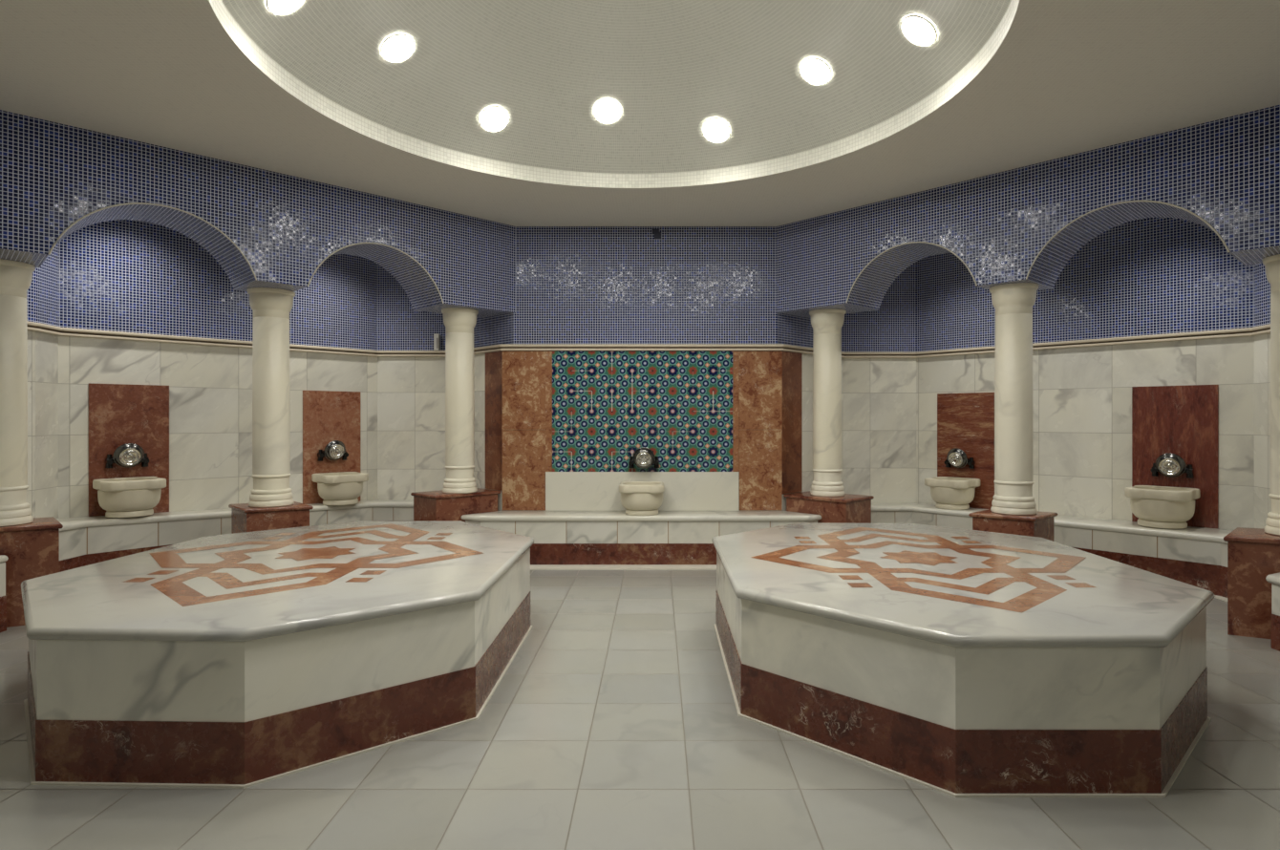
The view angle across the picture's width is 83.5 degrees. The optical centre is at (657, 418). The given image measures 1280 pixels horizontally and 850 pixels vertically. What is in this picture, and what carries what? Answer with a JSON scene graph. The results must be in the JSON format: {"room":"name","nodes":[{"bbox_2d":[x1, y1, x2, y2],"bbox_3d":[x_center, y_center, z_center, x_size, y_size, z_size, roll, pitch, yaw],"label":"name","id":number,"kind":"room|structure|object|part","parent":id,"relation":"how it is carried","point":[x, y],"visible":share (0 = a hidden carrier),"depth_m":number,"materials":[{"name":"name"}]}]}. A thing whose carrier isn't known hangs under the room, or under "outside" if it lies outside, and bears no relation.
{"room":"spa","nodes":[
{"label":"spa","id":0,"kind":"room"},
{"bbox_2d":[26,219,446,519],"bbox_3d":[-4.412,-0.252,2.771,2.221,3.163,10.603,0,0,14],"label":"wall","id":1,"kind":"structure","parent":0,"point":[118,275],"depth_m":6.30,"materials":[{"name":"white stone"}]},
{"bbox_2d":[88,383,169,516],"bbox_3d":[-4.341,0.296,5.902,0.011,1.148,0.542,0,0,42],"label":"backsplash","id":2,"kind":"structure","parent":1,"relation":"attached to","point":[119,415],"depth_m":5.88,"materials":[{"name":"brown stone"}]},
{"bbox_2d":[105,453,149,468],"bbox_3d":[-4.325,0.346,5.849,0.079,0.112,0.290,0,0,42],"label":"tap","id":3,"kind":"object","parent":2,"relation":"attached to","point":[109,460],"visible":0.59,"depth_m":5.77,"materials":[{"name":"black metal"}]},
{"bbox_3d":[-4.398,0.346,5.766,0.076,0.112,0.070,0,0,42],"label":"handle","id":4,"kind":"part","parent":3,"relation":"part of","materials":[{"name":"black metal"}]},
{"bbox_2d":[113,443,144,468],"bbox_3d":[-4.275,0.302,5.803,0.088,0.202,0.208,0,0,42],"label":"bowl","id":5,"kind":"object","parent":3,"relation":"hanging from","point":[128,455],"visible":1,"depth_m":5.78,"materials":[{"name":"grey metal"}]},
{"bbox_3d":[-4.250,0.346,5.929,0.076,0.112,0.070,0,0,42],"label":"handle","id":6,"kind":"part","parent":3,"relation":"part of","materials":[{"name":"black metal"}]},
{"bbox_2d":[27,320,445,356],"bbox_3d":[-4.316,-0.674,2.677,2.035,0.061,10.385,0,0,14],"label":"trim","id":7,"kind":"structure","parent":1,"relation":"attached to","point":[32,326],"depth_m":6.24,"materials":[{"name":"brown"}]},
{"bbox_2d":[433,333,440,350],"bbox_3d":[-2.293,-0.792,7.454,0.052,0.175,0.046,0,0,0],"label":"block","id":8,"kind":"object","parent":7,"relation":"on","point":[437,336],"visible":1,"depth_m":7.43,"materials":[{"name":"white plastic"}]},
{"bbox_2d":[302,390,360,504],"bbox_3d":[-3.231,0.330,7.127,0.011,1.200,0.565,0,0,42],"label":"backsplash","id":9,"kind":"structure","parent":1,"relation":"attached to","point":[328,416],"depth_m":7.08,"materials":[{"name":"brown stone"}]},
{"bbox_2d":[317,449,348,461],"bbox_3d":[-3.208,0.361,7.083,0.079,0.112,0.290,0,0,42],"label":"tap","id":10,"kind":"object","parent":9,"relation":"attached to","point":[321,454],"visible":0.52,"depth_m":6.99,"materials":[{"name":"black metal"}]},
{"bbox_3d":[-3.281,0.361,7.000,0.076,0.112,0.070,0,0,42],"label":"handle","id":11,"kind":"part","parent":10,"relation":"part of","materials":[{"name":"black metal"}]},
{"bbox_2d":[324,440,345,460],"bbox_3d":[-3.158,0.317,7.037,0.088,0.202,0.208,0,0,42],"label":"bowl","id":12,"kind":"object","parent":10,"relation":"hanging from","point":[334,450],"visible":1,"depth_m":7.01,"materials":[{"name":"grey metal"}]},
{"bbox_3d":[-3.133,0.361,7.163,0.076,0.112,0.070,0,0,42],"label":"handle","id":13,"kind":"part","parent":10,"relation":"part of","materials":[{"name":"black metal"}]},
{"bbox_2d":[0,109,515,318],"bbox_3d":[-3.833,-1.421,2.513,2.390,0.825,10.262,0,0,16],"label":"wall","id":14,"kind":"structure","parent":0,"point":[265,228],"depth_m":5.24,"materials":[{"name":"blue tile"}]},
{"bbox_2d":[0,0,1279,226],"bbox_3d":[0.000,-2.235,2.600,10.800,0.805,11.600,0,0,0],"label":"ceiling","id":15,"kind":"structure","parent":0,"point":[310,93],"depth_m":4.49,"materials":[{"name":"paint"}]},
{"bbox_2d":[265,0,305,15],"bbox_3d":[-1.855,-2.101,3.589,0.181,0.127,0.210,0,0,8],"label":"dome light","id":16,"kind":"object","parent":15,"relation":"attached to","point":[275,7],"visible":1,"depth_m":3.60,"materials":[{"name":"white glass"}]},
{"bbox_2d":[380,33,415,63],"bbox_3d":[-1.565,-2.233,4.327,0.187,0.113,0.212,0,0,17],"label":"dome light","id":17,"kind":"object","parent":15,"relation":"attached to","point":[397,48],"visible":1,"depth_m":4.31,"materials":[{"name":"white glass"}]},
{"bbox_2d":[479,106,509,132],"bbox_3d":[-1.164,-2.134,5.114,0.212,0.124,0.181,0,0,-44],"label":"dome light","id":18,"kind":"object","parent":15,"relation":"attached to","point":[493,118],"visible":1,"depth_m":5.10,"materials":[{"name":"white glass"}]},
{"bbox_2d":[593,98,621,124],"bbox_3d":[-0.363,-2.245,5.246,0.212,0.112,0.188,0,0,-11],"label":"dome light","id":19,"kind":"object","parent":15,"relation":"attached to","point":[607,111],"visible":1,"depth_m":5.23,"materials":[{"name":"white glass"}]},
{"bbox_2d":[702,117,730,143],"bbox_3d":[0.438,-2.133,5.313,0.212,0.124,0.180,0,0,19],"label":"dome light","id":20,"kind":"object","parent":15,"relation":"attached to","point":[714,130],"visible":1,"depth_m":5.30,"materials":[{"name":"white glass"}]},
{"bbox_2d":[799,57,831,85],"bbox_3d":[1.021,-2.238,4.627,0.187,0.112,0.212,0,0,-38],"label":"dome light","id":21,"kind":"object","parent":15,"relation":"attached to","point":[814,71],"visible":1,"depth_m":4.61,"materials":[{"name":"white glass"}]},
{"bbox_2d":[900,15,937,46],"bbox_3d":[1.440,-2.131,3.942,0.181,0.124,0.211,0,0,-10],"label":"dome light","id":22,"kind":"object","parent":15,"relation":"attached to","point":[917,30],"visible":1,"depth_m":3.92,"materials":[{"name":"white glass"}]},
{"bbox_2d":[0,570,1279,849],"bbox_3d":[0.000,1.405,2.600,10.800,0.150,11.600,0,0,0],"label":"floor","id":23,"kind":"structure","parent":0,"point":[615,723],"depth_m":2.60,"materials":[{"name":"stone"}]},
{"bbox_2d":[0,554,8,632],"bbox_3d":[-4.327,1.093,3.350,0.525,0.475,2.300,0,0,0],"label":"bench","id":24,"kind":"object","parent":23,"relation":"on","point":[3,559],"visible":1,"depth_m":4.47,"materials":[{"name":"white stone"}]},
{"bbox_3d":[-4.327,0.880,3.350,0.525,0.050,2.300,0,0,0],"label":"seat","id":25,"kind":"part","parent":24,"relation":"part of","materials":[{"name":"stone"}]},
{"bbox_2d":[0,516,63,627],"bbox_3d":[-4.242,1.010,4.742,0.553,0.640,0.468,0,0,-31],"label":"plinth","id":26,"kind":"object","parent":23,"relation":"on","point":[32,549],"visible":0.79,"depth_m":4.60,"materials":[{"name":"stone"}]},
{"bbox_2d":[0,258,35,527],"bbox_3d":[-4.270,-0.160,4.660,0.338,1.700,0.338,0,0,0],"label":"column","id":27,"kind":"structure","parent":26,"relation":"on","point":[15,277],"depth_m":4.62,"materials":[{"name":"stone"}]},
{"bbox_2d":[56,499,413,572],"bbox_3d":[-3.540,1.050,6.309,0.731,0.560,3.249,0,0,45],"label":"bench","id":28,"kind":"object","parent":23,"relation":"on","point":[83,541],"visible":0.32,"depth_m":5.78,"materials":[{"name":"white stone"}]},
{"bbox_2d":[92,476,166,517],"bbox_3d":[-4.206,0.629,5.715,0.424,0.289,0.424,0,0,42],"label":"basin","id":29,"kind":"object","parent":28,"relation":"on","point":[121,497],"visible":1,"depth_m":5.58,"materials":[{"name":"beige stone"}]},
{"bbox_3d":[-3.540,0.834,6.309,0.731,0.128,3.249,0,0,45],"label":"seat","id":30,"kind":"part","parent":28,"relation":"part of","materials":[{"name":"stone"}]},
{"bbox_2d":[311,471,368,505],"bbox_3d":[-3.077,0.683,6.961,0.424,0.289,0.424,0,0,42],"label":"basin","id":31,"kind":"object","parent":28,"relation":"on","point":[341,488],"visible":1,"depth_m":6.82,"materials":[{"name":"beige stone"}]},
{"bbox_3d":[-3.077,0.663,6.961,0.408,0.240,0.408,0,0,42],"label":"bowl","id":32,"kind":"part","parent":31,"relation":"part of","materials":[{"name":"beige stone"}]},
{"bbox_2d":[228,501,313,533],"bbox_3d":[-3.088,1.010,5.718,0.458,0.640,0.578,0,0,-44],"label":"plinth","id":33,"kind":"object","parent":23,"relation":"on","point":[245,518],"visible":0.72,"depth_m":5.57,"materials":[{"name":"stone"}]},
{"bbox_2d":[246,287,295,507],"bbox_3d":[-3.065,-0.160,5.690,0.338,1.700,0.338,0,0,0],"label":"column","id":34,"kind":"structure","parent":33,"relation":"on","point":[271,308],"depth_m":5.58,"materials":[{"name":"stone"}]},
{"bbox_2d":[21,520,534,788],"bbox_3d":[-1.882,1.044,3.945,2.206,0.571,2.765,0,0,0],"label":"platform","id":35,"kind":"object","parent":23,"relation":"on","point":[245,659],"visible":1,"depth_m":2.84,"materials":[{"name":"stone"}]},
{"bbox_2d":[410,488,500,521],"bbox_3d":[-1.891,1.010,6.746,0.695,0.640,0.428,0,0,-44],"label":"plinth","id":36,"kind":"object","parent":23,"relation":"on","point":[430,505],"visible":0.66,"depth_m":6.57,"materials":[{"name":"stone"}]},
{"bbox_2d":[441,307,478,493],"bbox_3d":[-1.845,-0.160,6.700,0.338,1.700,0.338,0,0,0],"label":"column","id":37,"kind":"structure","parent":36,"relation":"on","point":[459,323],"depth_m":6.58,"materials":[{"name":"stone"}]},
{"bbox_2d":[530,564,716,570],"bbox_3d":[-0.090,1.325,6.390,2.820,0.009,0.200,0,0,0],"label":"trim","id":38,"kind":"structure","parent":23,"relation":"on","point":[532,566],"depth_m":6.35,"materials":[{"name":"stone"}]},
{"bbox_2d":[461,511,821,564],"bbox_3d":[-0.145,1.105,6.641,3.290,0.450,0.393,0,0,0],"label":"bench","id":39,"kind":"object","parent":23,"relation":"on","point":[560,537],"visible":0.73,"depth_m":6.47,"materials":[{"name":"white stone"}]},
{"bbox_3d":[-0.145,0.905,6.641,3.290,0.050,0.393,0,0,0],"label":"seat","id":40,"kind":"part","parent":39,"relation":"part of","materials":[{"name":"stone"}]},
{"bbox_2d":[618,481,664,515],"bbox_3d":[-0.141,0.739,6.605,0.411,0.280,0.411,0,0,0],"label":"basin","id":41,"kind":"object","parent":39,"relation":"on","point":[638,498],"visible":1,"depth_m":6.44,"materials":[{"name":"beige stone"}]},
{"bbox_2d":[783,490,874,523],"bbox_3d":[1.615,1.028,6.766,0.676,0.605,0.483,0,0,45],"label":"plinth","id":42,"kind":"object","parent":23,"relation":"on","point":[848,508],"visible":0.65,"depth_m":6.57,"materials":[{"name":"stone"}]},
{"bbox_2d":[809,308,845,496],"bbox_3d":[1.605,-0.142,6.760,0.338,1.735,0.338,0,0,0],"label":"column","id":43,"kind":"structure","parent":42,"relation":"on","point":[826,324],"depth_m":6.64,"materials":[{"name":"stone"}]},
{"bbox_2d":[711,522,1214,797],"bbox_3d":[1.409,1.044,3.868,2.118,0.571,2.735,0,0,0],"label":"platform","id":44,"kind":"object","parent":23,"relation":"on","point":[950,661],"visible":1,"depth_m":2.78,"materials":[{"name":"stone"}]},
{"bbox_2d":[968,509,1057,541],"bbox_3d":[2.736,1.028,5.503,0.559,0.605,0.413,0,0,35],"label":"plinth","id":45,"kind":"object","parent":23,"relation":"on","point":[1041,524],"visible":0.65,"depth_m":5.38,"materials":[{"name":"stone"}]},
{"bbox_2d":[989,282,1038,515],"bbox_3d":[2.737,-0.142,5.500,0.338,1.735,0.338,0,0,0],"label":"column","id":46,"kind":"structure","parent":45,"relation":"on","point":[1013,304],"depth_m":5.39,"materials":[{"name":"stone"}]},
{"bbox_2d":[871,503,1233,597],"bbox_3d":[3.444,1.100,6.247,0.864,0.460,3.601,0,0,-43],"label":"bench","id":47,"kind":"object","parent":23,"relation":"on","point":[1194,556],"visible":0.43,"depth_m":5.75,"materials":[{"name":"white stone"}]},
{"bbox_2d":[924,476,980,510],"bbox_3d":[2.928,0.743,7.108,0.424,0.289,0.424,0,0,-43],"label":"basin","id":48,"kind":"object","parent":47,"relation":"on","point":[952,493],"visible":1,"depth_m":6.96,"materials":[{"name":"beige stone"}]},
{"bbox_3d":[2.928,0.724,7.108,0.408,0.240,0.408,0,0,-43],"label":"bowl","id":49,"kind":"part","parent":48,"relation":"part of","materials":[{"name":"beige stone"}]},
{"bbox_3d":[3.444,0.910,6.247,0.864,0.080,3.601,0,0,-43],"label":"seat","id":50,"kind":"part","parent":47,"relation":"part of","materials":[{"name":"stone"}]},
{"bbox_2d":[1124,485,1200,529],"bbox_3d":[4.100,0.721,5.818,0.449,0.306,0.449,0,0,-43],"label":"basin","id":51,"kind":"object","parent":47,"relation":"on","point":[1166,507],"visible":1,"depth_m":5.67,"materials":[{"name":"beige stone"}]},
{"bbox_2d":[1223,527,1279,639],"bbox_3d":[3.989,1.028,4.450,0.862,0.605,0.558,0,0,27],"label":"plinth","id":52,"kind":"object","parent":23,"relation":"on","point":[1253,554],"visible":1,"depth_m":4.36,"materials":[{"name":"stone"}]},
{"bbox_2d":[1262,254,1279,535],"bbox_3d":[3.980,-0.142,4.450,0.338,1.735,0.338,0,0,0],"label":"column","id":53,"kind":"structure","parent":52,"relation":"on","point":[1271,264],"depth_m":4.46,"materials":[{"name":"stone"}]},
{"bbox_2d":[1265,572,1279,651],"bbox_3d":[4.062,1.117,3.225,1.055,0.425,2.050,0,0,0],"label":"bench","id":54,"kind":"object","parent":23,"relation":"on","point":[1273,579],"visible":1,"depth_m":4.12,"materials":[{"name":"white stone"}]},
{"bbox_3d":[4.062,0.930,3.225,1.055,0.050,2.050,0,0,0],"label":"seat","id":55,"kind":"part","parent":54,"relation":"part of","materials":[{"name":"stone"}]},
{"bbox_2d":[632,447,655,468],"bbox_3d":[-0.126,0.372,6.719,0.208,0.202,0.088,0,0,0],"label":"bowl","id":56,"kind":"object","parent":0,"point":[643,458],"visible":1,"depth_m":6.70,"materials":[{"name":"grey metal"}]},
{"bbox_2d":[473,226,843,511],"bbox_3d":[-0.070,-0.252,7.300,4.100,3.163,0.928,0,0,0],"label":"wall","id":57,"kind":"structure","parent":0,"point":[575,285],"depth_m":6.84,"materials":[{"name":"blue tile"}]},
{"bbox_2d":[485,350,552,510],"bbox_3d":[-1.368,0.118,6.874,0.726,1.522,0.150,0,0,17],"label":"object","id":58,"kind":"object","parent":57,"relation":"attached to","point":[518,383],"visible":1,"depth_m":6.83,"materials":[{"name":"brown stone"}]},
{"bbox_2d":[545,471,738,511],"bbox_3d":[-0.143,0.695,6.825,1.837,0.368,0.029,0,0,0],"label":"backsplash","id":59,"kind":"structure","parent":57,"relation":"attached to","point":[565,491],"depth_m":6.81,"materials":[{"name":"white stone"}]},
{"bbox_2d":[552,350,732,471],"bbox_3d":[-0.140,-0.067,6.834,1.724,1.153,0.011,0,0,0],"label":"tile panel","id":60,"kind":"object","parent":57,"relation":"attached to","point":[608,406],"visible":1,"depth_m":6.83,"materials":[{"name":"teal tile"}]},
{"bbox_2d":[628,456,659,468],"bbox_3d":[-0.126,0.416,6.787,0.290,0.112,0.079,0,0,0],"label":"tap","id":61,"kind":"object","parent":60,"relation":"attached to","point":[630,463],"visible":0.52,"depth_m":6.77,"materials":[{"name":"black metal"}]},
{"bbox_3d":[-0.236,0.416,6.785,0.070,0.112,0.076,0,0,0],"label":"handle","id":62,"kind":"part","parent":61,"relation":"part of","materials":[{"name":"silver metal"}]},
{"bbox_3d":[-0.016,0.416,6.785,0.070,0.112,0.076,0,0,0],"label":"handle","id":63,"kind":"part","parent":61,"relation":"part of","materials":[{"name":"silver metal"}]},
{"bbox_2d":[473,343,845,358],"bbox_3d":[-0.070,-0.674,7.218,4.154,0.061,0.831,0,0,0],"label":"trim","id":64,"kind":"structure","parent":57,"relation":"attached to","point":[501,347],"depth_m":6.81,"materials":[{"name":"brown"}]},
{"bbox_2d":[732,350,802,510],"bbox_3d":[1.097,0.118,6.881,0.744,1.522,0.157,0,0,-19],"label":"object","id":65,"kind":"object","parent":57,"relation":"attached to","point":[767,385],"visible":1,"depth_m":6.83,"materials":[{"name":"brown stone"}]},
{"bbox_2d":[776,105,1279,318],"bbox_3d":[3.702,-1.421,2.495,2.598,0.825,10.306,0,0,-16],"label":"wall","id":66,"kind":"structure","parent":0,"point":[1025,224],"depth_m":5.19,"materials":[{"name":"blue tile"}]},
{"bbox_2d":[841,217,1271,530],"bbox_3d":[4.373,-0.252,2.867,2.292,3.163,10.790,0,0,-14],"label":"wall","id":67,"kind":"structure","parent":0,"point":[1150,276],"depth_m":6.42,"materials":[{"name":"white stone"}]},
{"bbox_2d":[937,392,994,509],"bbox_3d":[3.112,0.352,7.245,0.011,1.215,0.578,0,0,-43],"label":"backsplash","id":68,"kind":"structure","parent":67,"relation":"attached to","point":[965,421],"depth_m":7.20,"materials":[{"name":"brown stone"}]},
{"bbox_2d":[943,456,975,469],"bbox_3d":[3.056,0.446,7.237,0.079,0.112,0.290,0,0,-43],"label":"tap","id":69,"kind":"object","parent":68,"relation":"attached to","point":[970,461],"visible":0.55,"depth_m":7.14,"materials":[{"name":"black metal"}]},
{"bbox_3d":[2.981,0.446,7.317,0.076,0.112,0.070,0,0,-43],"label":"handle","id":70,"kind":"part","parent":69,"relation":"part of","materials":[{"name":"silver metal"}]},
{"bbox_2d":[947,448,967,468],"bbox_3d":[3.006,0.402,7.191,0.088,0.202,0.208,0,0,-43],"label":"bowl","id":71,"kind":"object","parent":69,"relation":"hanging from","point":[956,458],"visible":1,"depth_m":7.16,"materials":[{"name":"grey metal"}]},
{"bbox_3d":[3.129,0.446,7.155,0.076,0.112,0.070,0,0,-43],"label":"handle","id":72,"kind":"part","parent":69,"relation":"part of","materials":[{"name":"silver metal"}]},
{"bbox_2d":[844,323,1270,358],"bbox_3d":[4.279,-0.674,2.773,2.107,0.061,10.571,0,0,-14],"label":"trim","id":73,"kind":"structure","parent":67,"relation":"attached to","point":[1266,329],"depth_m":6.38,"materials":[{"name":"brown"}]},
{"bbox_2d":[1131,384,1218,529],"bbox_3d":[4.296,0.340,5.957,0.011,1.220,0.591,0,0,-43],"label":"backsplash","id":74,"kind":"structure","parent":67,"relation":"attached to","point":[1183,421],"depth_m":5.90,"materials":[{"name":"brown stone"}]},
{"bbox_2d":[1150,463,1194,478],"bbox_3d":[4.261,0.431,5.927,0.079,0.112,0.290,0,0,-43],"label":"tap","id":75,"kind":"object","parent":74,"relation":"attached to","point":[1189,470],"visible":0.51,"depth_m":5.84,"materials":[{"name":"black metal"}]},
{"bbox_3d":[4.185,0.431,6.007,0.076,0.112,0.070,0,0,-43],"label":"handle","id":76,"kind":"part","parent":75,"relation":"part of","materials":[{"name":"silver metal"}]},
{"bbox_2d":[1155,453,1186,477],"bbox_3d":[4.211,0.387,5.881,0.088,0.202,0.208,0,0,-43],"label":"bowl","id":77,"kind":"object","parent":75,"relation":"hanging from","point":[1170,465],"visible":1,"depth_m":5.86,"materials":[{"name":"grey metal"}]},
{"bbox_3d":[4.334,0.431,5.845,0.076,0.112,0.070,0,0,-43],"label":"handle","id":78,"kind":"part","parent":75,"relation":"part of","materials":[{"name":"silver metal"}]},
{"bbox_2d":[1214,595,1227,601],"bbox_3d":[3.476,1.325,6.070,0.341,0.009,2.904,0,0,-34],"label":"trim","id":79,"kind":"structure","parent":67,"relation":"attached to","point":[1215,596],"depth_m":5.27,"materials":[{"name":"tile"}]}
]}

